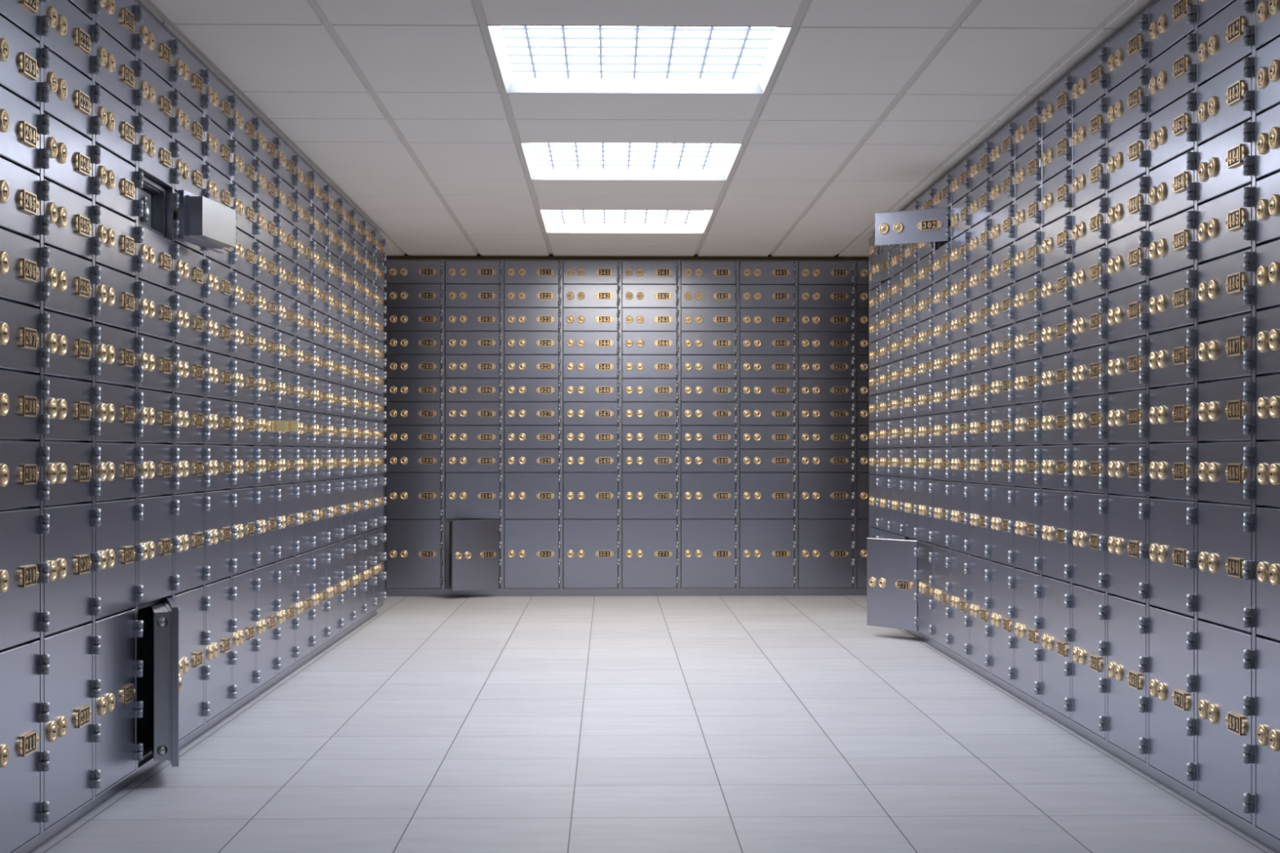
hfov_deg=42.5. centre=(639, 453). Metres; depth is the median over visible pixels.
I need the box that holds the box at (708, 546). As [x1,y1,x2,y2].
[680,519,737,587]
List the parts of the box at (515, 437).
number plate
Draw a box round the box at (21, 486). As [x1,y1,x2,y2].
[0,440,49,509]
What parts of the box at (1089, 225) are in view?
number plate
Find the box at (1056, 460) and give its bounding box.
[1041,444,1071,489]
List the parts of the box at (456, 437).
number plate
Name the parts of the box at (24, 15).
number plate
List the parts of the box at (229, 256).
door, number plate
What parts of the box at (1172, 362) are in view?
number plate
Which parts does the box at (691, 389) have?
number plate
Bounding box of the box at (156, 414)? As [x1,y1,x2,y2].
[137,389,179,443]
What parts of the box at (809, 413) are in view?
number plate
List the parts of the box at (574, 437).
number plate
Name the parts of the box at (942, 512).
number plate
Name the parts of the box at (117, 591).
number plate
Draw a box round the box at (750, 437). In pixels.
[739,426,796,448]
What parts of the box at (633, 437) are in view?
number plate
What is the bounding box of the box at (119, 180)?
[95,143,143,220]
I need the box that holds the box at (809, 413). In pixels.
[798,402,855,425]
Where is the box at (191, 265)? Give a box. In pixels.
[174,242,210,301]
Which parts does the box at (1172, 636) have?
number plate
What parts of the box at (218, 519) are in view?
number plate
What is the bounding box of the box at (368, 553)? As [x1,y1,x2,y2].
[364,530,377,616]
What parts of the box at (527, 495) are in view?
number plate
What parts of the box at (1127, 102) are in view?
number plate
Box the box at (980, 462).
[969,446,991,484]
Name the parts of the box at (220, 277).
number plate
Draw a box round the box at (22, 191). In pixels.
[0,157,49,239]
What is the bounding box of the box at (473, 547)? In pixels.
[444,519,502,591]
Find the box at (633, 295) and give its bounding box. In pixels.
[622,284,679,307]
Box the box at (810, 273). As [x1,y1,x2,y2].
[798,261,855,284]
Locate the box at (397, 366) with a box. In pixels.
[386,355,443,377]
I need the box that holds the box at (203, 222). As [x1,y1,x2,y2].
[137,176,235,253]
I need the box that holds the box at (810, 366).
[798,355,855,378]
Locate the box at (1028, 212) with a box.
[1014,186,1040,239]
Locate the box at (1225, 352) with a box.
[1197,312,1253,382]
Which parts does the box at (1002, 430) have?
number plate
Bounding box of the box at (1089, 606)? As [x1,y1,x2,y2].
[1071,584,1106,738]
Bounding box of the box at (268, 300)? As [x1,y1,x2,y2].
[256,281,280,328]
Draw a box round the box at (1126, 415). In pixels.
[1107,390,1147,443]
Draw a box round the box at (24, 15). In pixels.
[0,0,49,40]
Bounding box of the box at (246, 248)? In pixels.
[232,229,260,279]
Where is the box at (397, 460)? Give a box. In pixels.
[386,448,443,471]
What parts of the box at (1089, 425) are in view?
number plate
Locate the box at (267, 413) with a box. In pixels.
[256,404,280,445]
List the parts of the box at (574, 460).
number plate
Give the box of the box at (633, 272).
[622,261,679,284]
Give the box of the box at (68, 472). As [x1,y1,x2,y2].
[43,441,100,505]
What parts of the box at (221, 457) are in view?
number plate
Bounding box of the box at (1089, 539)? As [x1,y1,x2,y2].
[1071,491,1106,591]
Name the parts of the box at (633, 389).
number plate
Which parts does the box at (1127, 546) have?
number plate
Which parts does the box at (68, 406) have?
number plate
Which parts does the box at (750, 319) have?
number plate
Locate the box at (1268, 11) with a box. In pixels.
[1256,0,1279,48]
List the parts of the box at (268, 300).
number plate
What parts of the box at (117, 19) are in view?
number plate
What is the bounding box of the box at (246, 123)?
[232,94,260,155]
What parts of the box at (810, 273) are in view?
number plate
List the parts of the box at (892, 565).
number plate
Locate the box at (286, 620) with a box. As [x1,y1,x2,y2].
[276,556,299,675]
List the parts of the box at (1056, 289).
number plate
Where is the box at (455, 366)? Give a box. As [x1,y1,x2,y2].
[444,355,502,377]
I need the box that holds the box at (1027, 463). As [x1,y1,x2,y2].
[1014,445,1040,487]
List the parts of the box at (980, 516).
number plate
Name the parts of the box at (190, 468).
number plate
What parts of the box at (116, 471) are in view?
number plate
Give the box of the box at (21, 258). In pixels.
[0,228,49,306]
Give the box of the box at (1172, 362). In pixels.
[1149,325,1195,387]
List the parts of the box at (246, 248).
number plate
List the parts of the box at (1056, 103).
number plate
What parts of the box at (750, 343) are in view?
number plate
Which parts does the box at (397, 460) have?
number plate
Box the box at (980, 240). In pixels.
[969,217,991,263]
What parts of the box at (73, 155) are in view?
number plate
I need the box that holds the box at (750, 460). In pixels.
[739,448,796,471]
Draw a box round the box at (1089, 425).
[1071,395,1106,444]
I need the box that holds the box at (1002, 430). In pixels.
[991,405,1014,445]
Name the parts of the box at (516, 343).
number plate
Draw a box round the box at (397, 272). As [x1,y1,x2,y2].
[386,260,443,284]
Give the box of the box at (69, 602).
[43,502,100,636]
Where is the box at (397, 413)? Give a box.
[386,402,443,425]
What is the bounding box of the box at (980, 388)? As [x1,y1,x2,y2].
[969,369,991,409]
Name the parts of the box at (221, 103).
number plate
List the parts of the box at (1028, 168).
number plate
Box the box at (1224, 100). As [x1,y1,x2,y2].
[1197,53,1253,144]
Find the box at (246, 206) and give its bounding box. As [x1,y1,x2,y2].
[232,182,260,237]
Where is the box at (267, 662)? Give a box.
[256,563,280,688]
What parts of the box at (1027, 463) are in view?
number plate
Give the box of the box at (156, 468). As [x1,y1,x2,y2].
[137,444,179,497]
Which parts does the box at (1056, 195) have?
number plate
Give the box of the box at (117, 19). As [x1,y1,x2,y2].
[95,0,143,54]
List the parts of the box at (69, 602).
number plate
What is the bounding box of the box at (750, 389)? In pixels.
[739,378,796,401]
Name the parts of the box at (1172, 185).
number plate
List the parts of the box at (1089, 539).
number plate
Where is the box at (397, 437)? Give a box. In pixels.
[386,425,443,448]
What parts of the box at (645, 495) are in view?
number plate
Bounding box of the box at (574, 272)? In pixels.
[563,261,620,284]
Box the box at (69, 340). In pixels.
[43,310,100,381]
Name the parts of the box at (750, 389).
number plate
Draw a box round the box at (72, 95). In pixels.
[43,46,100,138]
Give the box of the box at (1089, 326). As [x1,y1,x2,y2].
[1071,294,1106,350]
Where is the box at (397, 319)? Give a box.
[386,307,443,331]
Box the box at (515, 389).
[504,378,561,401]
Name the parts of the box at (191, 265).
number plate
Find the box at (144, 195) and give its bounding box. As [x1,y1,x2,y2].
[137,187,151,227]
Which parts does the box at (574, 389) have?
number plate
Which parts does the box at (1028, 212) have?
number plate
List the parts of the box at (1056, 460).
number plate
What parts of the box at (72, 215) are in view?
number plate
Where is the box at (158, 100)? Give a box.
[137,59,179,136]
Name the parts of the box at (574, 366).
number plate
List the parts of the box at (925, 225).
number plate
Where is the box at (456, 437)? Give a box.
[444,425,502,448]
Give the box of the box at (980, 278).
[969,255,991,300]
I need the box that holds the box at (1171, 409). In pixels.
[1149,384,1195,442]
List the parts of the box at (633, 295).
number plate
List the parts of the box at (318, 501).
number plate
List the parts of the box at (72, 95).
number plate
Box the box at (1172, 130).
[1149,89,1195,169]
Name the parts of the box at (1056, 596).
number plate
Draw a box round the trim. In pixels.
[386,256,869,260]
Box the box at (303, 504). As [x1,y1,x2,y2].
[295,481,315,555]
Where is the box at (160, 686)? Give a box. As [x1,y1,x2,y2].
[137,596,182,766]
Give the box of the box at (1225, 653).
[1197,620,1253,823]
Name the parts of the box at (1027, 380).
number plate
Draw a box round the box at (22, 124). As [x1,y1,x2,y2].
[0,86,49,173]
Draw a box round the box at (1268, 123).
[1256,104,1279,178]
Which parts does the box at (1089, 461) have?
number plate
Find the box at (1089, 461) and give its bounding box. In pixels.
[1071,444,1106,493]
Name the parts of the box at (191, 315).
number plate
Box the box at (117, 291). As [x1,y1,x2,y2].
[95,263,143,331]
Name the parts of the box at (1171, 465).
number plate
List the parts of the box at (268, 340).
number plate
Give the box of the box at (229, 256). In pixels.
[205,228,236,267]
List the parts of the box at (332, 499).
number plate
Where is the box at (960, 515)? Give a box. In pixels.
[951,481,969,553]
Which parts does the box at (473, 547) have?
number plate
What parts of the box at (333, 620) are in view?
number plate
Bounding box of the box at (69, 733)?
[43,622,100,830]
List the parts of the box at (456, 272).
number plate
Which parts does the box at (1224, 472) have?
number plate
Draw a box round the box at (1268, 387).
[1256,373,1279,439]
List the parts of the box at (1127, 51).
number plate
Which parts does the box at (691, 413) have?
number plate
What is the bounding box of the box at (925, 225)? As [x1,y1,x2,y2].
[875,207,951,248]
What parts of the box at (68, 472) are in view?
number plate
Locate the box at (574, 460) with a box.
[563,448,620,471]
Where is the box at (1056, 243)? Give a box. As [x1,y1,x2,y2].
[1041,213,1071,270]
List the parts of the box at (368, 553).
door, number plate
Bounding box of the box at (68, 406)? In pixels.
[43,376,100,440]
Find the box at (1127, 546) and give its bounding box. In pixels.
[1107,494,1147,603]
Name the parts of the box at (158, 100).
number plate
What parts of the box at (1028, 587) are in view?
number plate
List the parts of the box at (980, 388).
number plate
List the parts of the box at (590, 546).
number plate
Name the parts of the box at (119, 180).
number plate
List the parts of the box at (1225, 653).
number plate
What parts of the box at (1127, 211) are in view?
number plate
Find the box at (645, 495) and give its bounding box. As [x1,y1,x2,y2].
[622,472,679,519]
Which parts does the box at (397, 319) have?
number plate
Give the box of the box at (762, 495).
[739,472,796,518]
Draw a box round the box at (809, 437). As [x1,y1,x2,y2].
[798,426,855,448]
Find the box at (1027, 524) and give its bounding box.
[1014,487,1040,573]
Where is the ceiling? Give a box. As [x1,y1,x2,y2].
[136,0,1156,257]
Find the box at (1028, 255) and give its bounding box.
[1014,229,1040,281]
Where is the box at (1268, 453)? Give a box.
[1256,441,1279,506]
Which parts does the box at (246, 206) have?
number plate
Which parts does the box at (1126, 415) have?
number plate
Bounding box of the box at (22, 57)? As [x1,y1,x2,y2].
[0,15,49,106]
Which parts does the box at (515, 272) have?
number plate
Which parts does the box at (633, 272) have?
number plate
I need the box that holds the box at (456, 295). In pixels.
[444,284,502,307]
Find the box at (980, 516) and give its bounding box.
[969,483,991,559]
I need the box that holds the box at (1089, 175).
[1071,145,1106,209]
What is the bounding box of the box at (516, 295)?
[504,284,561,307]
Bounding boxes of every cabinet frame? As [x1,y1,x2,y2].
[0,0,383,852]
[383,259,869,595]
[869,0,1279,852]
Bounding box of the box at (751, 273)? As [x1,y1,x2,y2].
[739,261,796,284]
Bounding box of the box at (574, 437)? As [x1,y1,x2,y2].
[563,426,620,448]
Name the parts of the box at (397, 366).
number plate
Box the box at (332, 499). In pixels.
[326,479,343,544]
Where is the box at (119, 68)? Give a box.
[95,28,143,110]
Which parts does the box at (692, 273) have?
number plate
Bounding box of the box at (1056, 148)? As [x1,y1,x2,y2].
[1041,120,1071,182]
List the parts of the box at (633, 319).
number plate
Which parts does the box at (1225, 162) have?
number plate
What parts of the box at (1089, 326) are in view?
number plate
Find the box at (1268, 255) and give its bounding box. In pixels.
[1256,239,1279,310]
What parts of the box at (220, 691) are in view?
number plate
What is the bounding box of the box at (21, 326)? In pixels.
[0,299,49,373]
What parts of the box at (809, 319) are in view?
number plate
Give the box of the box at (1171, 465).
[1149,443,1195,499]
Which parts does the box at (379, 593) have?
number plate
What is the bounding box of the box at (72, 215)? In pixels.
[43,177,100,259]
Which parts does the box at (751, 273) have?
number plate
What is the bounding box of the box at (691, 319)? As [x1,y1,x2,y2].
[680,308,737,331]
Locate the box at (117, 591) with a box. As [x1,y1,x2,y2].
[95,498,143,619]
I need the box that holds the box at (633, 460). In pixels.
[622,448,679,471]
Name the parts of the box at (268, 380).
number plate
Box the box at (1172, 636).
[1149,606,1195,790]
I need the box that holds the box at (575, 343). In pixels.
[563,331,620,355]
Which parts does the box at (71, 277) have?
number plate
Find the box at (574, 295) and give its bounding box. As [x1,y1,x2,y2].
[563,284,620,307]
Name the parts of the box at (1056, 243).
number plate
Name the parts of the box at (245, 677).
number plate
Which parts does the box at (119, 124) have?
number plate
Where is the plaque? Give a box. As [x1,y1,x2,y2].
[264,420,298,431]
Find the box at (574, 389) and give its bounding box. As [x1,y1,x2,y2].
[563,378,620,401]
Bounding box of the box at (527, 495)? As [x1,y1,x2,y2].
[504,472,561,519]
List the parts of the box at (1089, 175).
number plate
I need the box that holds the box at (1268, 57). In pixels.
[1256,36,1279,113]
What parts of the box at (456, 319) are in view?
number plate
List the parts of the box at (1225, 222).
number plate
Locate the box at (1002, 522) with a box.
[991,484,1014,566]
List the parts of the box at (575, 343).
number plate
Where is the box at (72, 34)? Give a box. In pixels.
[43,0,100,78]
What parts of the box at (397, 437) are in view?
number plate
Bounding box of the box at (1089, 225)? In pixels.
[1071,195,1106,257]
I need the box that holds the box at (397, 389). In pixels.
[386,378,443,401]
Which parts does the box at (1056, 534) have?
number plate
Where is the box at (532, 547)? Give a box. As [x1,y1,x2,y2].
[504,519,561,588]
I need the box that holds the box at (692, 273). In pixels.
[680,261,737,284]
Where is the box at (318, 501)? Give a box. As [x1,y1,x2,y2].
[311,480,330,549]
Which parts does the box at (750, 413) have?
number plate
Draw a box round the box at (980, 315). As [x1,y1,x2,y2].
[969,293,991,336]
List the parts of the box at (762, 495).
number plate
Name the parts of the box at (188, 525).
number plate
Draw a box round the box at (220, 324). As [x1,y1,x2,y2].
[205,304,236,355]
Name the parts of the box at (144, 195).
pull handle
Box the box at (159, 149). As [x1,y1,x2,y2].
[137,114,179,187]
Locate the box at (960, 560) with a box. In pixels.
[951,550,969,660]
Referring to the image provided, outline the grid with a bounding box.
[143,0,1131,257]
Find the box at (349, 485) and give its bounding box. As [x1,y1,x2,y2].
[340,478,355,540]
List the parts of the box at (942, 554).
number plate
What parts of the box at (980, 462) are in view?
number plate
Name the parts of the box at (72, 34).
number plate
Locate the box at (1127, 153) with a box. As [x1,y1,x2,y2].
[1107,120,1147,191]
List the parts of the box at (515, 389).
number plate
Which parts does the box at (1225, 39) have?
number plate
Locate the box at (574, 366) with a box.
[563,355,620,377]
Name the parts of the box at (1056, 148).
number plate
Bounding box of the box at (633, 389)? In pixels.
[622,378,679,401]
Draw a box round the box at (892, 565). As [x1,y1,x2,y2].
[866,537,918,631]
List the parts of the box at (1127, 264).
number plate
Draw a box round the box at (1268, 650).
[1256,636,1279,839]
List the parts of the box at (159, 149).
number plate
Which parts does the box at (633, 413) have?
number plate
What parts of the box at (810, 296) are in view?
number plate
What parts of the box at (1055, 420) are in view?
number plate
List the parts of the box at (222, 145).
number plate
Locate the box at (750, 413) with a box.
[739,402,796,425]
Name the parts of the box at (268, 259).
number plate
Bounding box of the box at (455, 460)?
[444,448,502,471]
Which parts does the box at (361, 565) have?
number plate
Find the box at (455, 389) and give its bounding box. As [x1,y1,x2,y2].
[444,378,502,401]
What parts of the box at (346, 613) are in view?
number plate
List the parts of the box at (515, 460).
number plate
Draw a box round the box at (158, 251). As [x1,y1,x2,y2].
[137,224,179,289]
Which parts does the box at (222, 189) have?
door, number plate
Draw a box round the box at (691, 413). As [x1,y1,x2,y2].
[680,402,737,425]
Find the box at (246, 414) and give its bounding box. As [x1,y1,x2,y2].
[232,401,260,444]
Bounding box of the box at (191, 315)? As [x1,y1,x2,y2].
[174,293,210,349]
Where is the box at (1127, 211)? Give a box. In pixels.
[1107,173,1147,241]
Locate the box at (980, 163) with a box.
[969,140,991,191]
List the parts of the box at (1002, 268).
number plate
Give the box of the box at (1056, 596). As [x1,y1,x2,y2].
[1041,576,1071,718]
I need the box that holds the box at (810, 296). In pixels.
[798,284,855,308]
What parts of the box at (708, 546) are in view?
number plate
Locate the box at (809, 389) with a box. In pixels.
[798,378,855,401]
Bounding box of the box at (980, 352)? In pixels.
[969,332,991,373]
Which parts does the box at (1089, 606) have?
number plate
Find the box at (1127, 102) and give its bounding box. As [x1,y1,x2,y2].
[1107,66,1147,141]
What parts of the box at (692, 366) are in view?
number plate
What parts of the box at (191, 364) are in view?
number plate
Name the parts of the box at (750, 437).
number plate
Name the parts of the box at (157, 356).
number plate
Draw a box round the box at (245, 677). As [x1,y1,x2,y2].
[232,569,260,704]
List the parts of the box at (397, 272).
number plate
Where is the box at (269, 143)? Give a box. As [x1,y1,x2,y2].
[256,117,280,173]
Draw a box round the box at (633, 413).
[622,402,679,425]
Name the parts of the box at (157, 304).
number plate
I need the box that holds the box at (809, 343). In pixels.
[798,332,855,355]
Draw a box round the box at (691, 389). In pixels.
[680,378,737,401]
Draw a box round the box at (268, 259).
[256,240,280,289]
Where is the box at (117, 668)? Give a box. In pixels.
[95,608,143,795]
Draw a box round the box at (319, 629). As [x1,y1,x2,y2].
[311,546,330,651]
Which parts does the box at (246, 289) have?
number plate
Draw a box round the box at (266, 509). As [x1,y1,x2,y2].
[256,485,280,567]
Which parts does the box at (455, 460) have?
number plate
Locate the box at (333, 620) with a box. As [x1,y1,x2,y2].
[326,542,343,641]
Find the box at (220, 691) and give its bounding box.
[205,577,236,722]
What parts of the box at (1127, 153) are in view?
number plate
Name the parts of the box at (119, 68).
number plate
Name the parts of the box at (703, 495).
number plate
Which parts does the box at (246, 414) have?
number plate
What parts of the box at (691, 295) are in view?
number plate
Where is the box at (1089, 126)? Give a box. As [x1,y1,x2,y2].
[1071,95,1106,163]
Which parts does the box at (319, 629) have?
number plate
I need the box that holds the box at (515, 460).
[504,448,561,471]
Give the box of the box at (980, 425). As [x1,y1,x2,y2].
[969,408,991,445]
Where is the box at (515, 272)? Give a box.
[504,261,561,284]
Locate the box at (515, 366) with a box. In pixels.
[504,355,561,377]
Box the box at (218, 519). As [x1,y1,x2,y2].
[205,489,236,583]
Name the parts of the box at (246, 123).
number plate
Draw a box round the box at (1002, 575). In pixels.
[991,561,1014,686]
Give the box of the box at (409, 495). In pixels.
[386,472,443,519]
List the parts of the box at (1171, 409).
number plate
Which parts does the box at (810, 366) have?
number plate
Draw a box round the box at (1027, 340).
[1014,315,1040,363]
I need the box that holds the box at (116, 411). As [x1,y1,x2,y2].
[95,382,143,442]
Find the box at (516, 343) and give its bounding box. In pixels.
[504,331,561,355]
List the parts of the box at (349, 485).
number plate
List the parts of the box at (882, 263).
number plate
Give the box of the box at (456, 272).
[444,260,502,284]
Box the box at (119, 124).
[95,84,143,165]
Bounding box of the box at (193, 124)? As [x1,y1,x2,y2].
[174,90,210,159]
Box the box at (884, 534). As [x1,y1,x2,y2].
[880,530,891,538]
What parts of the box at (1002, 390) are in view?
number plate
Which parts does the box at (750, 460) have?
number plate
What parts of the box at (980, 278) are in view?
number plate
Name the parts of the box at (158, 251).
number plate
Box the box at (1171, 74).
[1149,31,1195,115]
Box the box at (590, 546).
[563,519,620,587]
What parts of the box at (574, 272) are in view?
number plate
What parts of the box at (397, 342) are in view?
number plate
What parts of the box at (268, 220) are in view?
number plate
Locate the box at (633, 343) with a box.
[622,331,679,355]
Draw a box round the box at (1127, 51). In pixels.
[1107,12,1147,91]
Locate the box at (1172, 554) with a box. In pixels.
[1149,497,1195,617]
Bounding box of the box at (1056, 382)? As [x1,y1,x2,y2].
[1041,352,1071,400]
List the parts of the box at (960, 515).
number plate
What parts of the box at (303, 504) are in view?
number plate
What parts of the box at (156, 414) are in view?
number plate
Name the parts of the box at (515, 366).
number plate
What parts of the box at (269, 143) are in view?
number plate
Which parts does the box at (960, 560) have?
number plate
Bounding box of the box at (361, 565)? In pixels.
[352,534,367,624]
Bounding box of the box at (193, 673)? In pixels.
[174,586,210,740]
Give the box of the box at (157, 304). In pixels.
[137,279,179,341]
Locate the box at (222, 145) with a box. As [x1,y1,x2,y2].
[205,116,236,179]
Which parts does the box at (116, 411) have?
number plate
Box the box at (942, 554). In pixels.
[933,545,951,649]
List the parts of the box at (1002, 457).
number plate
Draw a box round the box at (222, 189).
[205,163,236,219]
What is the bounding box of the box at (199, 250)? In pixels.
[174,191,209,253]
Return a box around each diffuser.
[501,26,774,75]
[531,142,729,164]
[548,210,703,221]
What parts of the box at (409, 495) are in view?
number plate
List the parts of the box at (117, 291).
number plate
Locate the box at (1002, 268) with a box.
[991,243,1014,291]
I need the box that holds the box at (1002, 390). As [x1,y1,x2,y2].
[991,364,1014,407]
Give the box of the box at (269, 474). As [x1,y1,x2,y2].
[256,446,280,485]
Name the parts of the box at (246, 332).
number plate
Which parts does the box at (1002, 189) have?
number plate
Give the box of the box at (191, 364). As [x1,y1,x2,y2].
[174,343,210,396]
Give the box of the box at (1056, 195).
[1041,167,1071,226]
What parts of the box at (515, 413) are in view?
number plate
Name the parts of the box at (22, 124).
number plate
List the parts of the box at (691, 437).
number plate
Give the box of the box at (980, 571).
[969,555,991,672]
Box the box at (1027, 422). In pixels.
[1014,402,1040,444]
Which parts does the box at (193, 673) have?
number plate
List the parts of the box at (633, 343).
number plate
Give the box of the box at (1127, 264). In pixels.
[1107,227,1147,292]
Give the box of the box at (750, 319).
[739,308,796,331]
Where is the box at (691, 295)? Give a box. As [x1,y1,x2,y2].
[680,284,737,307]
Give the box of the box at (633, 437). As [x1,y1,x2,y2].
[622,426,679,448]
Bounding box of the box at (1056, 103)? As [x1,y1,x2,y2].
[1041,74,1071,138]
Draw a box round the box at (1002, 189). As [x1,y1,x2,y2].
[991,161,1014,214]
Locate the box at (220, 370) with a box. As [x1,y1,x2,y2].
[205,351,236,399]
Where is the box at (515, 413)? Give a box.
[504,402,561,425]
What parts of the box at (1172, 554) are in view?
number plate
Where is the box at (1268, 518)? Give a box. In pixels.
[1256,506,1279,640]
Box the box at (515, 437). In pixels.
[504,425,561,448]
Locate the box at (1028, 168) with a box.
[1014,142,1040,199]
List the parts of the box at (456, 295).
number plate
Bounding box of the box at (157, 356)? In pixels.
[137,333,179,391]
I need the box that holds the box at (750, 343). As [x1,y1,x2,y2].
[739,332,796,355]
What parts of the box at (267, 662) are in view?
number plate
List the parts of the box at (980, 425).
number plate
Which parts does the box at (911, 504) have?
number plate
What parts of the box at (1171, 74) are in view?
number plate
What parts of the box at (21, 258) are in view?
number plate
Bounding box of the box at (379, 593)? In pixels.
[373,528,386,609]
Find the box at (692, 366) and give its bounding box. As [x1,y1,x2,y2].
[680,355,737,378]
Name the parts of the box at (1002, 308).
number plate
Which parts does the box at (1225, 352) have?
number plate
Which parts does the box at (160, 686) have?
door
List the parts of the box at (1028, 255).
number plate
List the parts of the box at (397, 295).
number plate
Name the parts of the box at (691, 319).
number plate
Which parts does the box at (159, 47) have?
number plate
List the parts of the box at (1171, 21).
number plate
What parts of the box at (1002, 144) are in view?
number plate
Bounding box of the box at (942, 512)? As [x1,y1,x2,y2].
[933,480,951,548]
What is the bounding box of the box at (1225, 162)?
[1197,118,1253,204]
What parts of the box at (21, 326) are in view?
number plate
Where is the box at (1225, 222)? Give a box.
[1197,183,1253,262]
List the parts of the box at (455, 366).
number plate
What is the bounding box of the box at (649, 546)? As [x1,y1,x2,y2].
[622,519,679,587]
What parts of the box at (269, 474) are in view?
number plate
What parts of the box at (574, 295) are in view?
number plate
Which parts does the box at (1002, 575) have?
number plate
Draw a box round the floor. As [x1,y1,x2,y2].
[29,595,1277,852]
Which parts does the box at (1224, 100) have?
number plate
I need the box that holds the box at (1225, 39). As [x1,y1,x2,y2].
[1197,0,1253,84]
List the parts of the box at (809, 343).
number plate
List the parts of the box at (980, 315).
number plate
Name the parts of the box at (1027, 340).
number plate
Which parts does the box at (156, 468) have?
number plate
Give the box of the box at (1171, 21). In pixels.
[1149,0,1195,61]
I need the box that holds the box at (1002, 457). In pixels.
[991,446,1014,485]
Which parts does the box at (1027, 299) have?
number plate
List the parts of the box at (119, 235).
number plate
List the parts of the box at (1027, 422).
number plate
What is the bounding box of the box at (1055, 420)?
[1041,399,1071,444]
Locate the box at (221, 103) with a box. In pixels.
[205,69,236,134]
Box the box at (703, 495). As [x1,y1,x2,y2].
[680,472,737,518]
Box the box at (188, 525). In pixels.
[174,492,210,594]
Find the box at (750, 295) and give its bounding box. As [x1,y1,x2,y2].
[739,284,796,307]
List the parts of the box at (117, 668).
number plate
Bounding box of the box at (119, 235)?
[95,204,143,275]
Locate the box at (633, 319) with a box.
[622,308,679,331]
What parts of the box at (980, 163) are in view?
number plate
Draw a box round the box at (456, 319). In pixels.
[444,307,502,331]
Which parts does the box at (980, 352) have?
number plate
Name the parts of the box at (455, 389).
number plate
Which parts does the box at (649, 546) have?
number plate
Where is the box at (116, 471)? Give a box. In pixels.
[95,442,143,500]
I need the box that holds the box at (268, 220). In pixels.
[256,200,280,250]
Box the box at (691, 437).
[680,426,737,448]
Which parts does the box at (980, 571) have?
number plate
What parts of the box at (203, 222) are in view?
door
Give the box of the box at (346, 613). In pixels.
[340,537,355,632]
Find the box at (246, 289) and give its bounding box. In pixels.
[232,270,260,320]
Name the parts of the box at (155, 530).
number plate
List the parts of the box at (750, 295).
number plate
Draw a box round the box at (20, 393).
[0,369,49,439]
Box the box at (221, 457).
[205,444,236,490]
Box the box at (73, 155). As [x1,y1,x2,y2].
[43,112,100,199]
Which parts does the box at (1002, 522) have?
number plate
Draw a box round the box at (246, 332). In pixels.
[232,314,260,362]
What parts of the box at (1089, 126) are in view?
number plate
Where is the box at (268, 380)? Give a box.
[256,364,280,406]
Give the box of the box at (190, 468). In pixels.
[174,444,210,493]
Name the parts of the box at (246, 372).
number plate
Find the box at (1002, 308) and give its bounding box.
[991,283,1014,329]
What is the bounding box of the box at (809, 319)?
[798,308,855,331]
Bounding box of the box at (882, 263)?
[871,249,891,284]
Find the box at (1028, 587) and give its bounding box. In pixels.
[1014,568,1040,701]
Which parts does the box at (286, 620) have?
number plate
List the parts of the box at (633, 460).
number plate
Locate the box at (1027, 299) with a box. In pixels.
[1014,272,1040,322]
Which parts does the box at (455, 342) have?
number plate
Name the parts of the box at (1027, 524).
number plate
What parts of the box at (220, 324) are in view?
number plate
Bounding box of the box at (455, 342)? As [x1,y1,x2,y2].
[444,331,502,355]
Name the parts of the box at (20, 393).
number plate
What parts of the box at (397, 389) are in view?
number plate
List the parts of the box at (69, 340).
number plate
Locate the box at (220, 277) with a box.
[205,257,236,311]
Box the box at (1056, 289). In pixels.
[1041,259,1071,313]
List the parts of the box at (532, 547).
number plate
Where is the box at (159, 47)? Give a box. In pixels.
[137,4,179,85]
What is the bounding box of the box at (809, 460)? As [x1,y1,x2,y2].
[798,448,855,471]
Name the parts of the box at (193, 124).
number plate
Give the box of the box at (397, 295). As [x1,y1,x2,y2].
[386,284,443,307]
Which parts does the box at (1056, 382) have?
number plate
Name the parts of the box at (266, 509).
number plate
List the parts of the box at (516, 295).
number plate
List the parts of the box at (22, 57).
number plate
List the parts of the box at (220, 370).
number plate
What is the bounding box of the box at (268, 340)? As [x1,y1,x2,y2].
[256,323,280,367]
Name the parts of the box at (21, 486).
number plate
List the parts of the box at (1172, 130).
number plate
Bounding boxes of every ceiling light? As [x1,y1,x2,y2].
[487,24,791,93]
[520,142,742,180]
[540,209,713,233]
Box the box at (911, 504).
[904,477,918,539]
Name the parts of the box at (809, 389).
number plate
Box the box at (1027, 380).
[1014,359,1040,404]
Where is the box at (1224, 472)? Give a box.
[1197,441,1253,504]
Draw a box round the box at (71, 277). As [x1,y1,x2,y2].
[43,244,100,319]
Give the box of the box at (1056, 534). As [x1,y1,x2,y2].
[1041,488,1071,582]
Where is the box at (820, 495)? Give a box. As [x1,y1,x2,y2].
[798,472,855,518]
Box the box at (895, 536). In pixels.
[892,533,904,539]
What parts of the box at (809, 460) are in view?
number plate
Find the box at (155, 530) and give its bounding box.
[137,495,179,605]
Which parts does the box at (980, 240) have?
number plate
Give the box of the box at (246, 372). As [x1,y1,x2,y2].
[232,358,260,403]
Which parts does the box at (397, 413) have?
number plate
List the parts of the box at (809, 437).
number plate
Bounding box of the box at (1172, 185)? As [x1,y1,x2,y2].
[1149,148,1195,224]
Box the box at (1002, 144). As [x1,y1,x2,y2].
[991,120,1014,175]
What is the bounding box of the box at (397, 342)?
[386,331,443,354]
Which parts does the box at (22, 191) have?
number plate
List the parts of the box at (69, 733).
number plate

